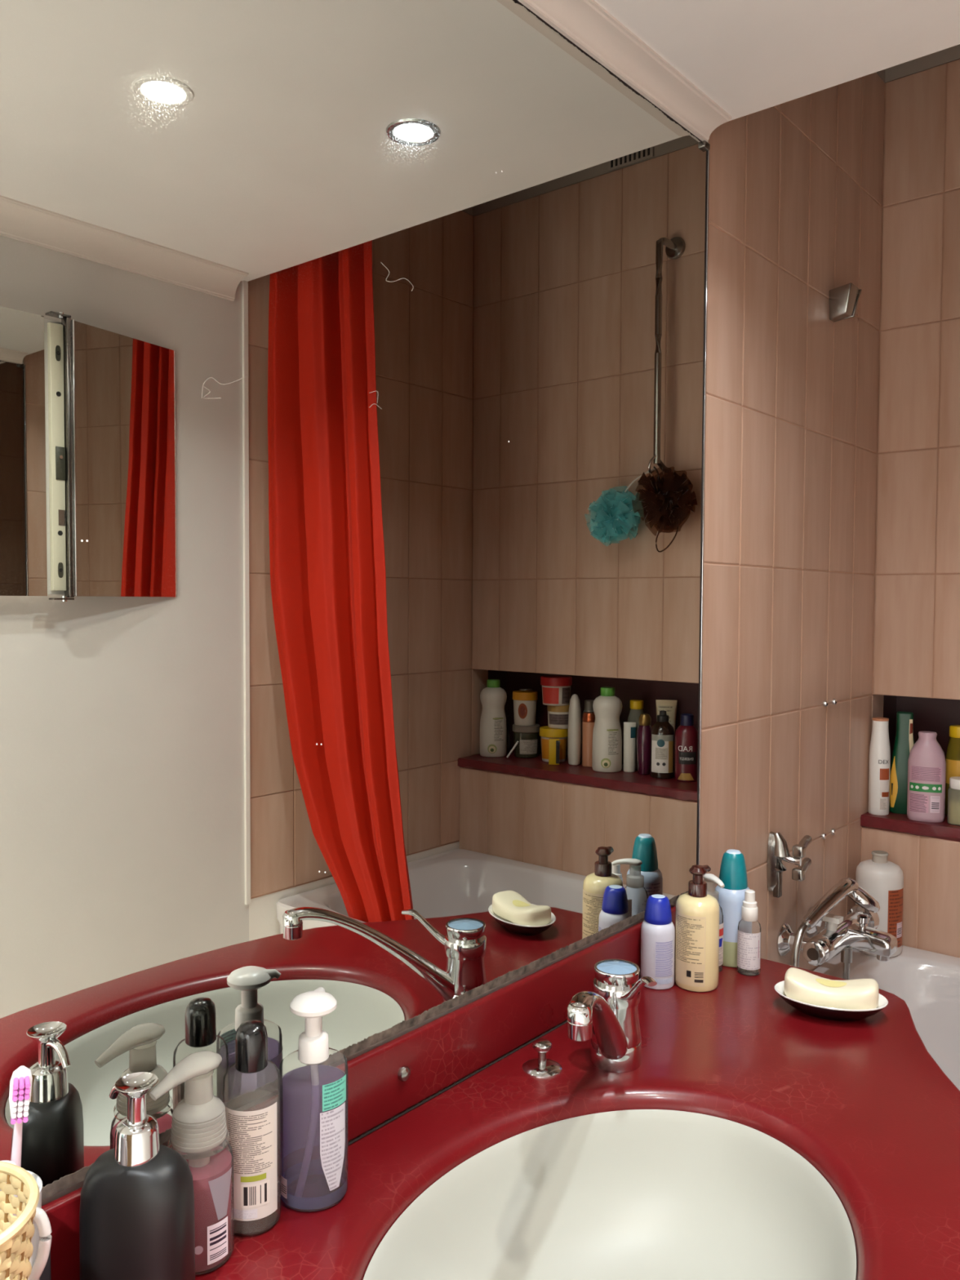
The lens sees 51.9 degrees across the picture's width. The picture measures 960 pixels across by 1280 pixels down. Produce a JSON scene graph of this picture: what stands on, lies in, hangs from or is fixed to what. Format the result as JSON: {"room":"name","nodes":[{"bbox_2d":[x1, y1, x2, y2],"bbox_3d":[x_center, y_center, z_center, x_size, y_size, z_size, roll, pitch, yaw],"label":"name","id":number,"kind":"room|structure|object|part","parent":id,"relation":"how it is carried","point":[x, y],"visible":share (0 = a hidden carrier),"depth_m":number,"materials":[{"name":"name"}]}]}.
{"room":"bathroom","nodes":[
{"label":"bathroom","id":0,"kind":"room"},
{"bbox_2d":[41,69,884,1229],"bbox_3d":[-0.006,-0.004,1.324,0.050,2.840,3.512,2,3,40],"label":"wall","id":1,"kind":"structure","parent":0,"point":[795,186],"depth_m":2.05,"materials":[{"name":"tile"}]},
{"bbox_2d":[0,0,710,1199],"bbox_3d":[-0.214,-0.171,1.029,0.012,1.345,1.902,2,3,40],"label":"wall mirror","id":2,"kind":"object","parent":1,"relation":"attached to","point":[353,353],"visible":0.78,"depth_m":1.08,"materials":[{"name":"white mirror"}]},
{"bbox_3d":[0.396,-0.196,1.756,0.007,1.343,0.004,2,3,40],"label":"edge trim","id":3,"kind":"part","parent":2,"relation":"part of","materials":[{"name":"silver metal"}]},
{"bbox_2d":[41,906,675,1279],"bbox_3d":[-0.056,0.524,1.234,0.020,0.091,1.419,2,3,40],"label":"backsplash","id":4,"kind":"structure","parent":1,"relation":"attached to","point":[387,1080],"depth_m":1.23,"materials":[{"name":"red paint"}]},
{"bbox_2d":[517,0,732,142],"bbox_3d":[-0.341,-0.849,0.809,0.050,0.031,2.338,2,3,40],"label":"trim","id":5,"kind":"structure","parent":1,"relation":"attached to","point":[586,24],"depth_m":1.49,"materials":[{"name":"beige paint"}]},
{"bbox_2d":[767,831,812,897],"bbox_3d":[0.644,0.457,2.027,0.067,0.133,0.108,2,3,40],"label":"bracket","id":6,"kind":"object","parent":1,"relation":"attached to","point":[778,851],"visible":1,"depth_m":2.00,"materials":[{"name":"silver metal"}]},
{"bbox_3d":[0.602,0.454,2.014,0.018,0.124,0.032,2,3,40],"label":"wall plate","id":7,"kind":"part","parent":6,"relation":"part of","materials":[{"name":"silver metal"}]},
{"bbox_3d":[0.626,0.440,1.998,0.045,0.030,0.022,1,3,28],"label":"arm","id":8,"kind":"part","parent":6,"relation":"part of","materials":[{"name":"silver metal"}]},
{"bbox_2d":[821,832,826,839],"bbox_3d":[0.781,0.445,2.236,0.008,0.015,0.015,2,3,40],"label":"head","id":9,"kind":"object","parent":1,"relation":"attached to","point":[824,835],"visible":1,"depth_m":2.23},
{"bbox_2d":[822,700,827,706],"bbox_3d":[0.779,0.143,2.220,0.008,0.015,0.015,2,3,40],"label":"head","id":10,"kind":"object","parent":1,"relation":"attached to","point":[825,702],"visible":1,"depth_m":2.22},
{"bbox_2d":[831,828,835,835],"bbox_3d":[0.818,0.443,2.279,0.008,0.015,0.015,2,3,40],"label":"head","id":11,"kind":"object","parent":1,"relation":"attached to","point":[833,830],"visible":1,"depth_m":2.28},
{"bbox_2d":[831,698,836,705],"bbox_3d":[0.814,0.142,2.261,0.008,0.015,0.015,2,3,40],"label":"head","id":12,"kind":"object","parent":1,"relation":"attached to","point":[834,700],"visible":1,"depth_m":2.26},
{"bbox_2d":[777,904,897,979],"bbox_3d":[0.781,0.654,2.104,0.190,0.156,0.304,2,3,40],"label":"mixer","id":13,"kind":"object","parent":1,"relation":"attached to","point":[857,930],"visible":0.89,"depth_m":2.06,"materials":[{"name":"silver metal"}]},
{"bbox_3d":[0.682,0.635,2.006,0.049,0.049,0.024,2,3,40],"label":"knob","id":14,"kind":"part","parent":13,"relation":"part of","materials":[{"name":"silver metal"}]},
{"bbox_2d":[790,877,879,967],"bbox_3d":[0.732,0.626,2.022,0.295,0.255,0.078,-2,3,-44],"label":"shower","id":15,"kind":"object","parent":13,"relation":"in","point":[845,886],"visible":0.67,"depth_m":2.02,"materials":[{"name":"silver metal"}]},
{"bbox_3d":[0.719,0.540,2.029,0.172,0.083,0.033,-1,3,-36],"label":"handle","id":16,"kind":"part","parent":15,"relation":"part of","materials":[{"name":"silver metal"}]},
{"bbox_2d":[840,946,852,979],"bbox_3d":[0.778,0.692,2.094,0.023,0.082,0.023,2,3,40],"label":"outlet","id":17,"kind":"object","parent":13,"relation":"attached to","point":[846,954],"depth_m":2.09,"materials":[{"name":"silver metal"}]},
{"bbox_3d":[0.859,0.628,2.215,0.066,0.066,0.033,2,3,40],"label":"knob","id":18,"kind":"part","parent":13,"relation":"part of","materials":[{"name":"silver metal"}]},
{"bbox_3d":[0.812,0.601,2.091,0.023,0.035,0.023,2,3,40],"label":"diverter knob","id":19,"kind":"part","parent":13,"relation":"part of","materials":[{"name":"silver metal"}]},
{"bbox_3d":[0.820,0.632,2.085,0.108,0.045,0.053,2,3,40],"label":"spout","id":20,"kind":"part","parent":13,"relation":"part of","materials":[{"name":"silver metal"}]},
{"bbox_2d":[876,955,889,961],"bbox_3d":[0.844,0.661,2.066,0.025,0.018,0.025,2,3,40],"label":"outlet","id":21,"kind":"object","parent":13,"relation":"attached to","point":[881,957],"depth_m":2.05,"materials":[{"name":"silver metal"}]},
{"bbox_2d":[829,282,862,322],"bbox_3d":[0.805,-0.741,2.176,0.051,0.069,0.066,2,3,40],"label":"holder","id":22,"kind":"object","parent":1,"relation":"attached to","point":[843,300],"visible":1,"depth_m":2.16,"materials":[{"name":"silver metal"}]},
{"bbox_3d":[0.821,-0.744,2.192,0.049,0.064,0.015,2,3,35],"label":"clamp plate","id":23,"kind":"part","parent":22,"relation":"part of","materials":[{"name":"silver metal"}]},
{"bbox_2d":[594,0,959,120],"bbox_3d":[0.134,-1.141,0.374,1.420,0.592,2.400,2,3,40],"label":"ceiling","id":24,"kind":"structure","parent":0,"point":[748,56],"depth_m":1.45,"materials":[{"name":"paint"}]},
{"bbox_2d":[861,826,959,957],"bbox_3d":[1.545,0.785,2.140,1.324,0.614,0.310,2,3,40],"label":"wall","id":25,"kind":"structure","parent":0,"point":[930,867],"depth_m":2.34,"materials":[{"name":"tile"}]},
{"bbox_2d":[860,811,959,841],"bbox_3d":[1.523,0.463,2.100,1.320,0.032,0.258,2,3,40],"label":"trim","id":26,"kind":"structure","parent":25,"relation":"on","point":[891,822],"depth_m":2.36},
{"bbox_2d":[867,717,890,815],"bbox_3d":[0.989,0.312,2.442,0.049,0.238,0.050,1,2,22],"label":"bottle","id":27,"kind":"object","parent":26,"relation":"on","point":[879,764],"visible":1,"depth_m":2.42,"materials":[{"name":"white plastic"}]},
{"bbox_3d":[0.994,0.363,2.421,0.024,0.036,0.003,0,2,-11],"label":"white panel","id":28,"kind":"part","parent":27,"relation":"part of","materials":[{"name":"white"}]},
{"bbox_3d":[0.993,0.329,2.420,0.025,0.028,0.003,0,2,-10],"label":"orange panel","id":29,"kind":"part","parent":27,"relation":"part of","materials":[{"name":"orange paper"}]},
{"bbox_2d":[888,711,914,814],"bbox_3d":[1.058,0.305,2.462,0.065,0.250,0.060,1,2,23],"label":"bottle","id":30,"kind":"object","parent":26,"relation":"on","point":[904,743],"visible":0.77,"depth_m":2.44,"materials":[{"name":"green plastic"}]},
{"bbox_3d":[1.028,0.352,2.449,0.007,0.127,0.021,-2,3,-40],"label":"yellow panel","id":31,"kind":"part","parent":30,"relation":"part of","materials":[{"name":"orange"}]},
{"bbox_3d":[1.068,0.294,2.433,0.020,0.195,0.015,1,2,23],"label":"cream panel","id":32,"kind":"part","parent":30,"relation":"part of","materials":[{"name":"beige plastic"}]},
{"bbox_3d":[1.065,0.221,2.437,0.007,0.030,0.003,1,2,23],"label":"brown panel","id":33,"kind":"part","parent":30,"relation":"part of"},
{"bbox_2d":[906,731,946,822],"bbox_3d":[1.076,0.328,2.376,0.084,0.212,0.063,1,2,25],"label":"bottle","id":34,"kind":"object","parent":26,"relation":"on","point":[926,762],"visible":1,"depth_m":2.35,"materials":[{"name":"pink plastic"}]},
{"bbox_2d":[945,724,959,815],"bbox_3d":[1.177,0.321,2.425,0.060,0.222,0.060,1,3,26],"label":"bottle","id":35,"kind":"object","parent":26,"relation":"on","point":[952,758],"visible":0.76,"depth_m":2.41,"materials":[{"name":"yellow plastic"}]},
{"bbox_2d":[946,776,959,826],"bbox_3d":[1.140,0.382,2.335,0.059,0.108,0.059,1,3,26],"label":"jar","id":36,"kind":"object","parent":26,"relation":"on","point":[953,804],"visible":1,"depth_m":2.32,"materials":[{"name":"beige plastic"}]},
{"bbox_3d":[1.140,0.340,2.334,0.053,0.024,0.053,1,3,26],"label":"lid","id":37,"kind":"part","parent":36,"relation":"part of","materials":[{"name":"white plastic"}]},
{"bbox_2d":[871,58,959,699],"bbox_3d":[1.571,-0.596,2.109,1.324,1.498,0.250,2,3,40],"label":"wall","id":38,"kind":"structure","parent":0,"point":[916,643],"depth_m":2.38,"materials":[{"name":"brown tile"}]},
{"bbox_2d":[883,694,959,762],"bbox_3d":[1.595,0.313,2.179,1.324,0.325,0.162,2,3,40],"label":"wall niche","id":39,"kind":"object","parent":38,"relation":"in","point":[930,714],"depth_m":2.56,"materials":[{"name":"red tile"}]},
{"bbox_2d":[884,44,959,83],"bbox_3d":[1.575,-1.397,2.078,1.322,0.102,0.249,2,3,40],"label":"wall","id":40,"kind":"structure","parent":0,"point":[951,54],"depth_m":2.35,"materials":[{"name":"beige tile"}]},
{"bbox_3d":[0.495,1.465,0.922,1.420,0.060,3.562,2,3,40],"label":"floor","id":41,"kind":"structure","parent":0,"visible":0},
{"bbox_2d":[813,945,959,1090],"bbox_3d":[1.193,1.084,1.735,1.316,0.645,0.778,2,3,40],"label":"tub","id":42,"kind":"object","parent":41,"relation":"on","point":[928,982],"visible":0.14,"depth_m":2.25,"materials":[{"name":"white ceramic"}]},
{"bbox_2d":[855,850,903,956],"bbox_3d":[0.945,0.619,2.337,0.105,0.234,0.105,1,2,22],"label":"bottle","id":43,"kind":"object","parent":42,"relation":"on","point":[882,878],"visible":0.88,"depth_m":2.29,"materials":[{"name":"white plastic"}]},
{"bbox_3d":[0.076,1.083,1.136,0.372,0.682,1.370,2,3,40],"label":"vanity cabinet","id":44,"kind":"object","parent":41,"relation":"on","visible":0},
{"bbox_2d":[194,958,959,1279],"bbox_3d":[0.191,0.597,1.038,0.638,0.039,1.434,2,3,40],"label":"countertop","id":45,"kind":"structure","parent":44,"relation":"on","point":[865,1102],"depth_m":1.19,"materials":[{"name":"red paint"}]},
{"bbox_2d":[0,1160,39,1279],"bbox_3d":[-0.365,0.486,0.663,0.129,0.209,0.129,0,2,-8],"label":"wicker basket","id":46,"kind":"object","parent":45,"relation":"on","point":[16,1233],"visible":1,"depth_m":0.68,"materials":[{"name":"brown wicker"}]},
{"bbox_2d":[0,1170,51,1279],"bbox_3d":[-0.376,0.508,0.769,0.069,0.157,0.067,-1,3,-32],"label":"mug","id":47,"kind":"object","parent":45,"relation":"on","point":[41,1241],"visible":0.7,"depth_m":0.76,"materials":[{"name":"white ceramic"}]},
{"bbox_2d":[0,1160,16,1209],"bbox_3d":[-0.368,0.486,0.750,0.032,0.175,0.024,0,2,-6],"label":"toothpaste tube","id":48,"kind":"object","parent":47,"relation":"in","point":[6,1161],"visible":0.12,"depth_m":0.76,"materials":[{"name":"white plastic"}]},
{"bbox_2d":[8,1065,32,1197],"bbox_3d":[-0.361,0.451,0.760,0.038,0.246,0.019,1,2,11],"label":"toothbrush","id":49,"kind":"object","parent":47,"relation":"in","point":[20,1082],"visible":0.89,"depth_m":0.76,"materials":[{"name":"white plastic"}]},
{"bbox_3d":[-0.364,0.466,0.765,0.011,0.215,0.011,4,4,-27],"label":"handle","id":50,"kind":"part","parent":49,"relation":"part of","materials":[{"name":"white plastic"}]},
{"bbox_3d":[-0.341,0.468,0.760,0.022,0.062,0.009,1,2,10],"label":"handle","id":51,"kind":"part","parent":47,"relation":"part of","materials":[{"name":"white ceramic"}]},
{"bbox_2d":[40,1249,50,1279],"bbox_3d":[-0.398,0.541,0.810,0.018,0.087,0.086,2,3,40],"label":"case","id":52,"kind":"object","parent":45,"relation":"on","point":[46,1275],"visible":0.11,"depth_m":0.83,"materials":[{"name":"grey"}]},
{"bbox_2d":[79,1071,195,1279],"bbox_3d":[-0.293,0.480,0.843,0.092,0.208,0.059,0,2,4],"label":"soap dispenser","id":53,"kind":"object","parent":45,"relation":"on","point":[136,1212],"visible":1,"depth_m":0.82,"materials":[{"name":"black plastic"},{"name":"chrome"}]},
{"bbox_3d":[-0.309,0.391,0.854,0.037,0.021,0.009,2,3,40],"label":"spout","id":54,"kind":"part","parent":53,"relation":"part of","materials":[{"name":"silver metal"}]},
{"bbox_3d":[-0.292,0.381,0.839,0.036,0.010,0.036,0,2,4],"label":"pump dish","id":55,"kind":"part","parent":53,"relation":"part of","materials":[{"name":"silver metal"}]},
{"bbox_3d":[-0.292,0.398,0.840,0.019,0.026,0.019,0,2,4],"label":"pump stem","id":56,"kind":"part","parent":53,"relation":"part of","materials":[{"name":"silver metal"}]},
{"bbox_2d":[149,1050,234,1275],"bbox_3d":[-0.269,0.484,0.924,0.074,0.192,0.064,0,2,-16],"label":"pump bottle","id":57,"kind":"object","parent":45,"relation":"on","point":[198,1122],"visible":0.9,"depth_m":0.91,"materials":[{"name":"clear plastic"}]},
{"bbox_2d":[168,1130,229,1159],"bbox_3d":[-0.264,0.471,0.926,0.056,0.008,0.056,0,2,-16],"label":"pump collar","id":58,"kind":"object","parent":57,"relation":"on","point":[196,1148],"depth_m":0.91,"materials":[{"name":"white plastic"}]},
{"bbox_3d":[-0.263,0.418,0.924,0.027,0.025,0.027,0,2,-16],"label":"pump stem","id":59,"kind":"part","parent":57,"relation":"part of","materials":[{"name":"white plastic"}]},
{"bbox_3d":[-0.239,0.513,0.910,0.003,0.040,0.028,2,3,34],"label":"white panel","id":60,"kind":"part","parent":57,"relation":"part of","materials":[{"name":"white paper"}]},
{"bbox_2d":[222,1019,280,1235],"bbox_3d":[-0.226,0.478,0.978,0.056,0.201,0.057,0,2,-13],"label":"bottle","id":61,"kind":"object","parent":45,"relation":"on","point":[252,1139],"visible":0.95,"depth_m":0.96,"materials":[{"name":"clear plastic"}]},
{"bbox_2d":[279,986,347,1211],"bbox_3d":[-0.173,0.472,1.025,0.071,0.210,0.071,0,2,-10],"label":"soap pump bottle","id":62,"kind":"object","parent":45,"relation":"on","point":[314,1096],"visible":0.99,"depth_m":1.01,"materials":[{"name":"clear plastic"}]},
{"bbox_3d":[-0.172,0.397,1.022,0.018,0.024,0.018,0,2,-10],"label":"pump stem","id":63,"kind":"part","parent":62,"relation":"part of","materials":[{"name":"white plastic"}]},
{"bbox_2d":[522,1038,562,1078],"bbox_3d":[0.082,0.549,1.304,0.053,0.037,0.053,2,3,40],"label":"handle","id":64,"kind":"object","parent":45,"relation":"on","point":[541,1067],"visible":1,"depth_m":1.30,"materials":[{"name":"silver metal"}]},
{"bbox_3d":[0.082,0.551,1.304,0.016,0.021,0.016,2,3,40],"label":"stem","id":65,"kind":"part","parent":64,"relation":"part of","materials":[{"name":"silver metal"}]},
{"bbox_3d":[0.082,0.536,1.304,0.026,0.011,0.026,2,3,40],"label":"knob","id":66,"kind":"part","parent":64,"relation":"part of","materials":[{"name":"silver metal"}]},
{"bbox_3d":[0.082,0.564,1.305,0.053,0.007,0.053,2,3,40],"label":"plate","id":67,"kind":"part","parent":64,"relation":"part of","materials":[{"name":"silver metal"}]},
{"bbox_2d":[363,1109,857,1279],"bbox_3d":[0.136,0.670,0.980,0.456,0.142,0.618,2,3,40],"label":"basin","id":68,"kind":"object","parent":45,"relation":"in","point":[632,1194],"visible":0.96,"depth_m":1.15,"materials":[{"name":"grey ceramic"}]},
{"bbox_2d":[567,959,657,1072],"bbox_3d":[0.168,0.478,1.201,0.090,0.188,0.314,1,2,12],"label":"mixer","id":69,"kind":"object","parent":45,"relation":"on","point":[607,1015],"visible":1,"depth_m":1.29,"materials":[{"name":"silver metal"}]},
{"bbox_3d":[0.144,0.472,1.186,0.040,0.175,0.275,1,2,16],"label":"spout","id":70,"kind":"part","parent":69,"relation":"part of","materials":[{"name":"silver metal"}]},
{"bbox_3d":[0.203,0.450,1.265,0.022,0.053,0.075,0,2,-19],"label":"lever","id":71,"kind":"part","parent":69,"relation":"part of","materials":[{"name":"silver metal"}]},
{"bbox_2d":[640,893,675,989],"bbox_3d":[0.287,0.485,1.593,0.054,0.144,0.054,1,2,10],"label":"lotion bottle","id":72,"kind":"object","parent":45,"relation":"on","point":[657,929],"visible":0.96,"depth_m":1.57,"materials":[{"name":"white plastic"}]},
{"bbox_2d":[674,864,719,991],"bbox_3d":[0.350,0.460,1.590,0.070,0.194,0.070,1,2,13],"label":"pump bottle","id":73,"kind":"object","parent":45,"relation":"on","point":[696,969],"visible":1,"depth_m":1.56,"materials":[{"name":"beige plastic"}]},
{"bbox_3d":[0.351,0.383,1.587,0.017,0.015,0.017,1,2,13],"label":"pump stem","id":74,"kind":"part","parent":73,"relation":"part of","materials":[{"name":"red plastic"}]},
{"bbox_2d":[703,873,724,971],"bbox_3d":[0.385,0.474,1.655,0.048,0.162,0.060,1,2,13],"label":"clear pump bottle","id":75,"kind":"object","parent":45,"relation":"on","point":[712,880],"visible":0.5,"depth_m":1.65,"materials":[{"name":"plastic"}]},
{"bbox_2d":[719,937,722,946],"bbox_3d":[0.398,0.504,1.642,0.021,0.014,0.002,-1,3,-32],"label":"print","id":76,"kind":"object","parent":75,"relation":"on","point":[720,939],"depth_m":1.64,"materials":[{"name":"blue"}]},
{"bbox_2d":[715,848,751,967],"bbox_3d":[0.434,0.457,1.695,0.066,0.193,0.066,1,2,15],"label":"bottle","id":77,"kind":"object","parent":45,"relation":"on","point":[733,873],"visible":0.63,"depth_m":1.67,"materials":[{"name":"blue"}]},
{"bbox_2d":[737,889,760,976],"bbox_3d":[0.449,0.486,1.646,0.038,0.138,0.038,1,2,16],"label":"spray bottle","id":78,"kind":"object","parent":45,"relation":"on","point":[748,945],"visible":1,"depth_m":1.63,"materials":[{"name":"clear plastic"}]},
{"bbox_2d":[774,980,888,1021],"bbox_3d":[0.529,0.548,1.489,0.162,0.028,0.111,1,2,20],"label":"soap dish","id":79,"kind":"object","parent":45,"relation":"on","point":[822,1012],"visible":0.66,"depth_m":1.45,"materials":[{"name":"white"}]},
{"bbox_2d":[783,967,879,1009],"bbox_3d":[0.529,0.528,1.488,0.134,0.041,0.067,1,2,23],"label":"soap bar","id":80,"kind":"object","parent":79,"relation":"in","point":[801,985],"visible":0.93,"depth_m":1.47,"materials":[{"name":"beige"}]}
]}

